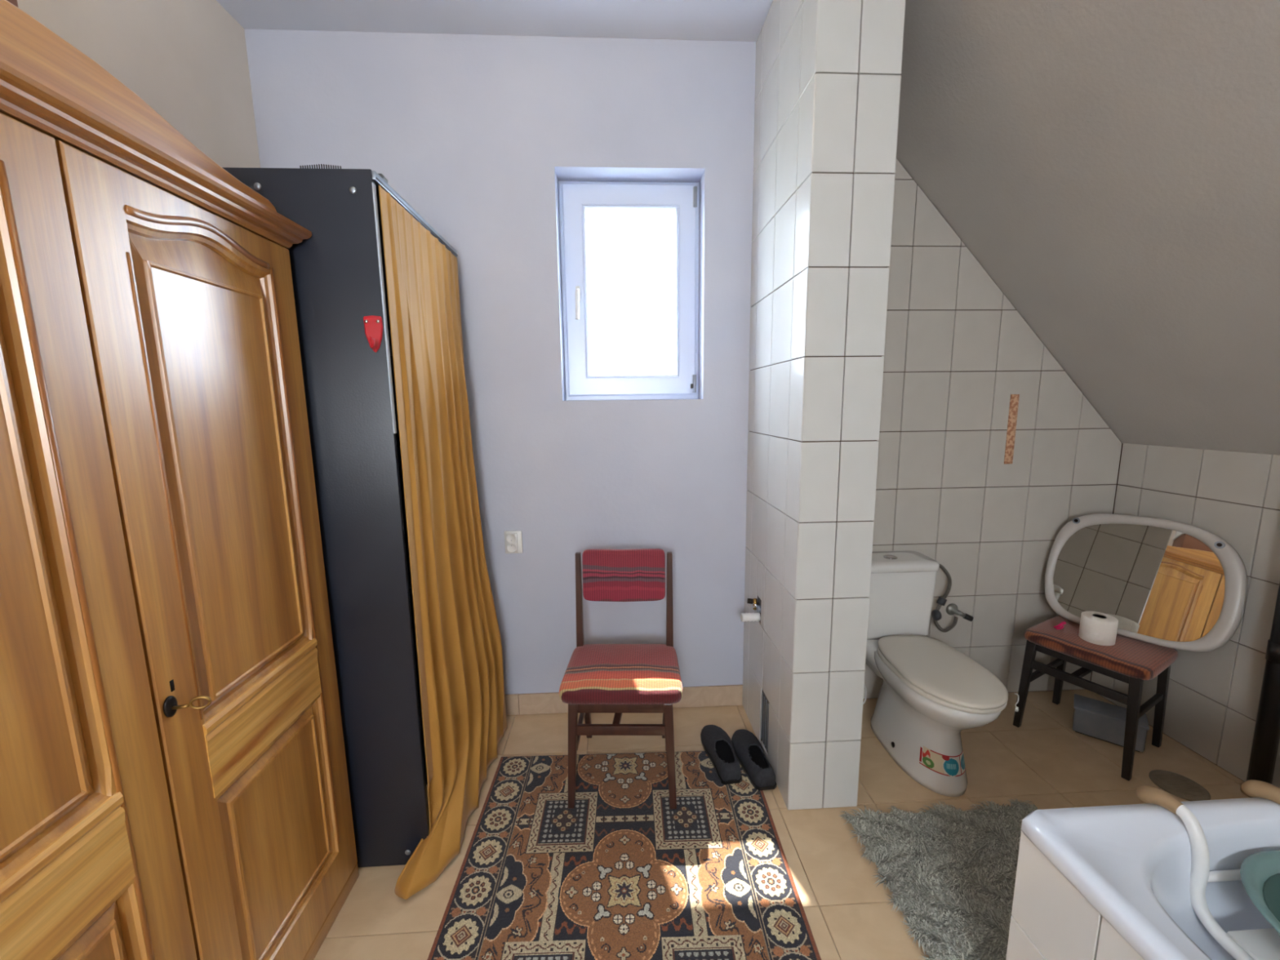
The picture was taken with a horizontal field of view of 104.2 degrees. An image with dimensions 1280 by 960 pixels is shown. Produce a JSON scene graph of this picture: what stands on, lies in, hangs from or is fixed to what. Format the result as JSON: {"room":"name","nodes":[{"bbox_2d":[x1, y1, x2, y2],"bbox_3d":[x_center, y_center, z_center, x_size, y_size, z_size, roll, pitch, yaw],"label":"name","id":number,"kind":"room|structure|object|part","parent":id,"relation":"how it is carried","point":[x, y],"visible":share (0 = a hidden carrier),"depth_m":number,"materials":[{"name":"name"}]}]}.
{"room":"bathroom","nodes":[
{"label":"bathroom","id":0,"kind":"room"},
{"bbox_2d":[17,0,260,168],"bbox_3d":[-1.403,0.058,0.217,0.200,2.832,4.160,-1,9,-3],"label":"wall","id":1,"kind":"structure","parent":0,"point":[187,60],"depth_m":1.51,"materials":[{"name":"paint"}]},
{"bbox_2d":[216,0,773,41],"bbox_3d":[-0.252,-1.439,0.051,2.541,0.150,4.160,-1,9,-3],"label":"ceiling","id":2,"kind":"structure","parent":0,"point":[737,20],"depth_m":1.74,"materials":[{"name":"paint"}]},
{"bbox_2d":[244,28,1122,698],"bbox_3d":[0.355,-0.270,2.223,3.928,2.832,0.288,-1,9,-3],"label":"wall","id":3,"kind":"structure","parent":0,"point":[477,135],"depth_m":2.06,"materials":[{"name":"paint"}]},
{"bbox_2d":[504,530,522,553],"bbox_3d":[-0.535,0.264,2.102,0.073,0.098,0.026,-1,9,-3],"label":"wall socket","id":4,"kind":"object","parent":3,"relation":"attached to","point":[513,539],"visible":1,"depth_m":2.10,"materials":[{"name":"white plastic"}]},
{"bbox_2d":[506,533,515,542],"bbox_3d":[-0.540,0.244,2.090,0.041,0.041,0.009,-1,9,-3],"label":"outlet","id":5,"kind":"object","parent":4,"relation":"attached to","point":[510,538],"depth_m":2.09,"materials":[{"name":"white plastic"}]},
{"bbox_2d":[506,542,516,552],"bbox_3d":[-0.539,0.285,2.096,0.041,0.041,0.009,-1,9,-3],"label":"outlet","id":6,"kind":"object","parent":4,"relation":"attached to","point":[511,547],"depth_m":2.09,"materials":[{"name":"white plastic"}]},
{"bbox_2d":[504,684,742,715],"bbox_3d":[-0.457,1.000,2.227,1.854,0.098,0.012,-1,9,-3],"label":"baseboard","id":7,"kind":"structure","parent":3,"relation":"attached to","point":[727,695],"depth_m":2.25,"materials":[{"name":"brown tile"}]},
{"bbox_2d":[557,181,699,400],"bbox_3d":[-0.038,-0.784,2.099,0.580,0.884,0.139,-1,9,-3],"label":"window","id":8,"kind":"structure","parent":3,"relation":"in","point":[575,198],"depth_m":2.08,"materials":[{"name":"white plastic"}]},
{"bbox_3d":[-0.258,-0.723,2.051,0.020,0.125,0.047,-1,9,-3],"label":"lever","id":9,"kind":"part","parent":8,"relation":"part of","materials":[{"name":"white plastic"}]},
{"bbox_3d":[-0.258,-0.775,2.071,0.018,0.060,0.013,-1,9,-3],"label":"handle","id":10,"kind":"part","parent":8,"relation":"part of","materials":[{"name":"white plastic"}]},
{"bbox_2d":[946,603,973,621],"bbox_3d":[1.439,0.598,2.237,0.090,0.064,0.067,-1,9,-3],"label":"angle valve","id":11,"kind":"object","parent":3,"relation":"attached to","point":[952,609],"visible":1,"depth_m":2.24,"materials":[{"name":"silver metal"}]},
{"bbox_3d":[1.465,0.614,2.224,0.040,0.036,0.025,2,9,17],"label":"valve knob","id":12,"kind":"part","parent":11,"relation":"part of","materials":[{"name":"black plastic"}]},
{"bbox_2d":[313,688,1248,959],"bbox_3d":[0.477,1.367,0.475,3.928,0.120,4.077,-1,9,-3],"label":"floor","id":13,"kind":"structure","parent":0,"point":[1042,761],"depth_m":1.74,"materials":[{"name":"brown tile"}]},
{"bbox_2d":[0,0,358,959],"bbox_3d":[-1.036,0.309,0.813,0.567,1.907,1.062,-1,9,-3],"label":"wardrobe","id":14,"kind":"object","parent":13,"relation":"on","point":[174,780],"visible":1,"depth_m":0.83,"materials":[{"name":"brown wood"}]},
{"bbox_2d":[6,0,17,7],"bbox_3d":[-1.180,-0.708,0.573,0.286,0.487,0.585,-1,9,-3],"label":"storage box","id":15,"kind":"object","parent":14,"relation":"on","point":[13,2],"visible":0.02,"depth_m":0.84,"materials":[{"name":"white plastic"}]},
{"bbox_3d":[-0.811,0.057,0.527,0.016,0.887,0.318,-1,9,-3],"label":"panel","id":16,"kind":"part","parent":14,"relation":"part of","materials":[{"name":"brown wood"}]},
{"bbox_3d":[-0.797,0.584,0.607,0.016,0.159,0.352,-1,9,-3],"label":"rail","id":17,"kind":"part","parent":14,"relation":"part of","materials":[{"name":"brown wood"}]},
{"bbox_3d":[-0.809,0.332,0.748,0.007,1.496,0.009,-4,9,-20],"label":"moulding","id":18,"kind":"part","parent":14,"relation":"part of","materials":[{"name":"brown wood"}]},
{"bbox_3d":[-0.801,0.893,0.655,0.016,0.439,0.318,-1,9,-3],"label":"panel","id":19,"kind":"part","parent":14,"relation":"part of","materials":[{"name":"brown wood"}]},
{"bbox_3d":[-0.809,0.397,0.579,0.022,1.701,0.505,-1,9,-3],"label":"door","id":20,"kind":"part","parent":14,"relation":"part of","materials":[{"name":"brown wood"}]},
{"bbox_3d":[-1.054,-0.504,0.688,0.552,0.047,1.062,-1,9,-3],"label":"cornice","id":21,"kind":"part","parent":14,"relation":"part of","materials":[{"name":"brown wood"}]},
{"bbox_3d":[-0.820,0.039,0.863,0.005,0.820,0.005,2,9,19],"label":"moulding","id":22,"kind":"part","parent":14,"relation":"part of","materials":[{"name":"brown wood"}]},
{"bbox_3d":[-0.836,-0.475,0.963,0.010,0.046,0.334,-1,9,-3],"label":"moulding","id":23,"kind":"part","parent":14,"relation":"part of","materials":[{"name":"brown wood"}]},
{"bbox_3d":[-0.838,-0.020,1.032,0.016,0.887,0.318,-1,9,-3],"label":"panel","id":24,"kind":"part","parent":14,"relation":"part of","materials":[{"name":"brown wood"}]},
{"bbox_3d":[-0.825,0.507,1.112,0.016,0.159,0.352,-1,9,-3],"label":"rail","id":25,"kind":"part","parent":14,"relation":"part of","materials":[{"name":"brown wood"}]},
{"bbox_3d":[-0.828,0.817,1.160,0.016,0.439,0.318,-1,9,-3],"label":"panel","id":26,"kind":"part","parent":14,"relation":"part of","materials":[{"name":"brown wood"}]},
{"bbox_3d":[-0.836,0.255,1.253,0.007,1.496,0.009,2,9,14],"label":"moulding","id":27,"kind":"part","parent":14,"relation":"part of","materials":[{"name":"brown wood"}]},
{"bbox_2d":[222,167,457,867],"bbox_3d":[-0.992,0.159,1.663,0.682,1.938,0.658,-1,9,-3],"label":"tall cabinet","id":28,"kind":"object","parent":13,"relation":"on","point":[339,273],"visible":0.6,"depth_m":1.33,"materials":[{"name":"black laminate"}]},
{"bbox_2d":[299,164,341,168],"bbox_3d":[-0.789,-0.768,1.228,0.110,0.020,0.008,-1,9,-3],"label":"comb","id":29,"kind":"object","parent":28,"relation":"on","point":[313,164],"visible":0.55,"depth_m":1.23,"materials":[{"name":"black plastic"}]},
{"bbox_2d":[363,315,382,352],"bbox_3d":[-0.676,-0.369,1.251,0.046,0.091,0.036,-1,9,-3],"label":"wall hook","id":30,"kind":"object","parent":28,"relation":"attached to","point":[373,325],"visible":1,"depth_m":1.26,"materials":[{"name":"red plastic"}]},
{"bbox_3d":[-1.012,-0.789,1.519,0.666,0.019,0.617,-1,9,-3],"label":"panel","id":31,"kind":"part","parent":28,"relation":"part of","materials":[{"name":"black laminate"}]},
{"bbox_2d":[377,173,387,182],"bbox_3d":[-0.665,-0.775,1.279,0.023,0.016,0.030,-1,9,-3],"label":"hair clip","id":32,"kind":"object","parent":28,"relation":"attached to","point":[380,174],"visible":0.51,"depth_m":1.27,"materials":[{"name":"grey plastic"}]},
{"bbox_3d":[-1.015,-0.431,1.574,0.634,0.018,0.617,-1,9,-3],"label":"shelf","id":33,"kind":"part","parent":28,"relation":"part of","materials":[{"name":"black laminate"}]},
{"bbox_3d":[-1.011,-0.075,1.628,0.634,0.018,0.617,-1,9,-3],"label":"shelf","id":34,"kind":"part","parent":28,"relation":"part of","materials":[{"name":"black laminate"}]},
{"bbox_3d":[-1.014,0.111,1.979,0.672,1.938,0.018,-1,9,-3],"label":"panel","id":35,"kind":"part","parent":28,"relation":"part of","materials":[{"name":"black laminate"}]},
{"bbox_3d":[-1.006,0.301,1.686,0.634,0.018,0.617,-1,9,-3],"label":"shelf","id":36,"kind":"part","parent":28,"relation":"part of","materials":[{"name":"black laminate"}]},
{"bbox_3d":[-0.671,-0.795,1.539,0.012,0.021,0.651,-1,9,-3],"label":"rail","id":37,"kind":"part","parent":28,"relation":"part of","materials":[{"name":"grey metal"}]},
{"bbox_3d":[-1.002,0.676,1.743,0.634,0.018,0.617,-1,9,-3],"label":"shelf","id":38,"kind":"part","parent":28,"relation":"part of","materials":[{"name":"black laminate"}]},
{"bbox_3d":[-0.997,1.052,1.800,0.634,0.018,0.617,-1,9,-3],"label":"shelf","id":39,"kind":"part","parent":28,"relation":"part of","materials":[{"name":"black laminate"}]},
{"bbox_2d":[378,185,507,899],"bbox_3d":[-0.619,0.173,1.639,0.143,1.908,0.809,0,9,3],"label":"curtain","id":40,"kind":"object","parent":28,"relation":"hanging from","point":[460,655],"visible":1,"depth_m":1.57,"materials":[{"name":"yellow fabric"}]},
{"bbox_2d":[426,751,821,959],"bbox_3d":[-0.039,1.201,1.164,0.980,0.010,1.620,-1,9,-1],"label":"rug","id":41,"kind":"object","parent":13,"relation":"on","point":[621,873],"visible":0.97,"depth_m":1.46,"materials":[{"name":"multicoloured carpet"}]},
{"bbox_2d":[558,548,683,808],"bbox_3d":[-0.062,0.690,1.821,0.420,0.806,0.387,-1,9,1],"label":"dining chair","id":42,"kind":"object","parent":41,"relation":"on","point":[618,679],"visible":1,"depth_m":1.78,"materials":[{"name":"fabric"}]},
{"bbox_3d":[-0.227,0.928,1.686,0.043,0.380,0.043,-1,9,1],"label":"leg","id":43,"kind":"part","parent":42,"relation":"part of","materials":[{"name":"brown wood"}]},
{"bbox_3d":[-0.226,0.675,1.984,0.046,0.790,0.066,-1,9,1],"label":"leg","id":44,"kind":"part","parent":42,"relation":"part of","materials":[{"name":"brown wood"}]},
{"bbox_3d":[-0.062,0.689,1.806,0.420,0.056,0.350,-1,9,1],"label":"seat","id":45,"kind":"part","parent":42,"relation":"part of","materials":[{"name":"fabric"}]},
{"bbox_3d":[-0.063,0.367,1.925,0.320,0.200,0.052,-1,9,1],"label":"backrest","id":46,"kind":"part","parent":42,"relation":"part of","materials":[{"name":"fabric"}]},
{"bbox_3d":[0.108,0.672,1.977,0.046,0.790,0.066,-1,9,1],"label":"leg","id":47,"kind":"part","parent":42,"relation":"part of","materials":[{"name":"brown wood"}]},
{"bbox_3d":[0.101,0.925,1.679,0.043,0.380,0.043,-1,9,1],"label":"leg","id":48,"kind":"part","parent":42,"relation":"part of","materials":[{"name":"brown wood"}]},
{"bbox_2d":[700,724,742,784],"bbox_3d":[0.316,1.036,1.944,0.114,0.074,0.313,-2,9,-8],"label":"shoe","id":49,"kind":"object","parent":41,"relation":"on","point":[716,742],"visible":1,"depth_m":1.91,"materials":[{"name":"black fabric"}]},
{"bbox_2d":[731,728,776,790],"bbox_3d":[0.428,1.039,1.912,0.114,0.074,0.310,-2,9,-6],"label":"shoe","id":50,"kind":"object","parent":41,"relation":"on","point":[749,752],"visible":0.99,"depth_m":1.87,"materials":[{"name":"black fabric"}]},
{"bbox_2d":[862,684,866,704],"bbox_3d":[0.893,0.932,2.195,0.162,0.210,0.174,-1,9,-3],"label":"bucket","id":51,"kind":"object","parent":13,"relation":"on","point":[864,702],"visible":0.13,"depth_m":2.11,"materials":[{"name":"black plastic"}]},
{"bbox_2d":[865,551,1008,796],"bbox_3d":[1.083,0.714,1.913,0.320,0.722,0.681,-1,9,-3],"label":"toilet","id":52,"kind":"object","parent":13,"relation":"on","point":[931,691],"visible":0.99,"depth_m":1.85,"materials":[{"name":"white ceramic"}]},
{"bbox_3d":[1.068,0.510,2.133,0.310,0.297,0.175,-1,9,-3],"label":"tank","id":53,"kind":"part","parent":52,"relation":"part of","materials":[{"name":"white ceramic"}]},
{"bbox_3d":[1.066,0.345,2.107,0.320,0.038,0.185,-1,9,-3],"label":"tank lid","id":54,"kind":"part","parent":52,"relation":"part of","materials":[{"name":"white ceramic"}]},
{"bbox_3d":[1.089,0.893,1.879,0.310,0.378,0.534,-1,9,-3],"label":"bowl","id":55,"kind":"part","parent":52,"relation":"part of","materials":[{"name":"white ceramic"}]},
{"bbox_3d":[1.088,0.680,1.811,0.316,0.020,0.489,-1,9,-3],"label":"lid","id":56,"kind":"part","parent":52,"relation":"part of","materials":[{"name":"beige plastic"}]},
{"bbox_2d":[931,564,958,632],"bbox_3d":[1.318,0.520,2.193,0.215,0.326,0.046,-4,9,-19],"label":"hose","id":57,"kind":"object","parent":52,"relation":"attached to","point":[936,615],"visible":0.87,"depth_m":2.19,"materials":[{"name":"grey plastic"}]},
{"bbox_2d":[1014,693,1018,711],"bbox_3d":[1.258,0.743,1.664,0.013,0.059,0.012,2,9,20],"label":"air freshener","id":58,"kind":"object","parent":52,"relation":"attached to","point":[1016,703],"visible":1,"depth_m":1.66,"materials":[{"name":"white plastic"}]},
{"bbox_2d":[840,798,1040,959],"bbox_3d":[1.027,1.146,1.392,0.736,0.026,0.641,-1,9,-3],"label":"bath mat","id":59,"kind":"object","parent":13,"relation":"on","point":[951,872],"visible":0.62,"depth_m":1.45,"materials":[{"name":"grey fabric"}]},
{"bbox_2d":[1013,615,1178,780],"bbox_3d":[1.827,0.836,2.011,0.357,0.434,0.393,-6,10,-29],"label":"stool","id":60,"kind":"object","parent":13,"relation":"on","point":[1131,661],"visible":0.84,"depth_m":1.91,"materials":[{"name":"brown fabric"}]},
{"bbox_3d":[1.610,0.850,2.080,0.043,0.390,0.043,-6,10,-29],"label":"leg","id":61,"kind":"part","parent":60,"relation":"part of","materials":[{"name":"black wood"}]},
{"bbox_3d":[1.886,0.823,2.227,0.044,0.392,0.035,-6,10,-29],"label":"leg","id":62,"kind":"part","parent":60,"relation":"part of","materials":[{"name":"black wood"}]},
{"bbox_2d":[1053,621,1066,629],"bbox_3d":[1.726,0.597,2.046,0.038,0.036,0.020,2,9,17],"label":"claw clip","id":63,"kind":"object","parent":60,"relation":"on","point":[1060,625],"visible":1,"depth_m":2.04,"materials":[{"name":"pink plastic"}]},
{"bbox_2d":[1078,610,1118,645],"bbox_3d":[1.793,0.580,1.950,0.108,0.098,0.108,-1,9,-3],"label":"toilet roll","id":64,"kind":"object","parent":60,"relation":"on","point":[1095,627],"visible":1,"depth_m":1.92,"materials":[{"name":"beige paper"}]},
{"bbox_3d":[1.826,0.647,1.983,0.350,0.052,0.393,-6,10,-29],"label":"seat","id":65,"kind":"part","parent":60,"relation":"part of","materials":[{"name":"orange fabric"}]},
{"bbox_3d":[1.772,0.891,1.797,0.043,0.390,0.043,-6,10,-29],"label":"leg","id":66,"kind":"part","parent":60,"relation":"part of","materials":[{"name":"black wood"}]},
{"bbox_2d":[1044,513,1247,652],"bbox_3d":[1.960,0.386,1.972,0.162,0.471,0.569,-6,10,-29],"label":"mirror","id":67,"kind":"object","parent":60,"relation":"on","point":[1166,583],"visible":0.93,"depth_m":1.93,"materials":[{"name":"grey plastic"}]},
{"bbox_3d":[2.042,0.863,1.954,0.044,0.392,0.035,-6,10,-29],"label":"leg","id":68,"kind":"part","parent":60,"relation":"part of","materials":[{"name":"black wood"}]},
{"bbox_2d":[1072,693,1149,751],"bbox_3d":[1.909,0.991,2.032,0.220,0.118,0.120,7,11,41],"label":"crate","id":69,"kind":"object","parent":13,"relation":"on","point":[1095,718],"visible":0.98,"depth_m":2.01,"materials":[{"name":"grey plastic"}]},
{"bbox_2d":[1005,797,1279,959],"bbox_3d":[1.495,0.976,0.721,1.436,0.555,0.730,-1,9,-3],"label":"bathtub","id":70,"kind":"object","parent":13,"relation":"on","point":[1102,882],"visible":0.85,"depth_m":0.94,"materials":[{"name":"white ceramic"}]},
{"bbox_2d":[1135,779,1279,959],"bbox_3d":[1.184,0.783,0.671,0.283,0.224,0.776,-1,9,-3],"label":"seat","id":71,"kind":"object","parent":70,"relation":"on","point":[1256,944],"visible":1,"depth_m":0.94,"materials":[{"name":"white plastic"}]},
{"bbox_3d":[1.194,0.862,0.745,0.210,0.014,0.365,-1,9,-3],"label":"seat","id":72,"kind":"part","parent":71,"relation":"part of","materials":[{"name":"white plastic"}]},
{"bbox_2d":[1240,849,1279,936],"bbox_3d":[1.228,0.793,0.785,0.374,0.107,0.374,-1,9,-3],"label":"bowl","id":73,"kind":"object","parent":71,"relation":"on","point":[1260,872],"visible":1,"depth_m":0.91,"materials":[{"name":"teal plastic"}]},
{"bbox_2d":[1149,769,1210,800],"bbox_3d":[1.919,1.086,1.773,0.150,0.007,0.150,-1,9,-3],"label":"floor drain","id":74,"kind":"object","parent":13,"relation":"on","point":[1180,786],"visible":0.96,"depth_m":1.77,"materials":[{"name":"grey metal"}]},
{"bbox_2d":[742,0,905,809],"bbox_3d":[0.589,-0.263,1.793,0.242,2.722,0.616,-1,9,-3],"label":"wall partition","id":75,"kind":"structure","parent":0,"point":[828,77],"depth_m":1.55,"materials":[{"name":"white tile"}]},
{"bbox_2d":[740,612,760,622],"bbox_3d":[0.443,0.549,1.994,0.075,0.036,0.036,-1,9,-3],"label":"stub","id":76,"kind":"object","parent":75,"relation":"attached to","point":[756,616],"visible":0.99,"depth_m":1.98,"materials":[{"name":"white plastic"}]},
{"bbox_2d":[746,598,760,613],"bbox_3d":[0.457,0.500,1.990,0.046,0.046,0.068,-1,9,-3],"label":"valve","id":77,"kind":"object","parent":75,"relation":"attached to","point":[756,606],"visible":0.96,"depth_m":1.99,"materials":[{"name":"silver metal"}]},
{"bbox_3d":[0.447,0.489,2.010,0.029,0.025,0.022,0,9,4],"label":"valve knob","id":78,"kind":"part","parent":77,"relation":"part of","materials":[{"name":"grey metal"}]},
{"bbox_2d":[760,692,768,751],"bbox_3d":[0.487,0.943,1.946,0.003,0.195,0.078,-1,9,-3],"label":"air vent","id":79,"kind":"object","parent":75,"relation":"in","point":[764,701],"depth_m":1.95,"materials":[{"name":"grey metal"}]},
{"bbox_2d":[896,0,1279,454],"bbox_3d":[1.605,-0.600,0.186,1.727,1.996,3.976,-1,9,-3],"label":"ceiling","id":80,"kind":"structure","parent":0,"point":[1112,166],"depth_m":1.49,"materials":[{"name":"paint"}]},
{"bbox_2d":[1090,443,1279,788],"bbox_3d":[2.358,0.695,0.424,0.250,1.420,3.976,-1,9,-3],"label":"wall","id":81,"kind":"structure","parent":0,"point":[1213,698],"depth_m":1.85,"materials":[{"name":"white tile"}]},
{"bbox_2d":[1240,582,1279,797],"bbox_3d":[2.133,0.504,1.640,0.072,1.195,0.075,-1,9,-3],"label":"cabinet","id":82,"kind":"object","parent":81,"relation":"attached to","point":[1266,737],"visible":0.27,"depth_m":1.67,"materials":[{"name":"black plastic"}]}
]}

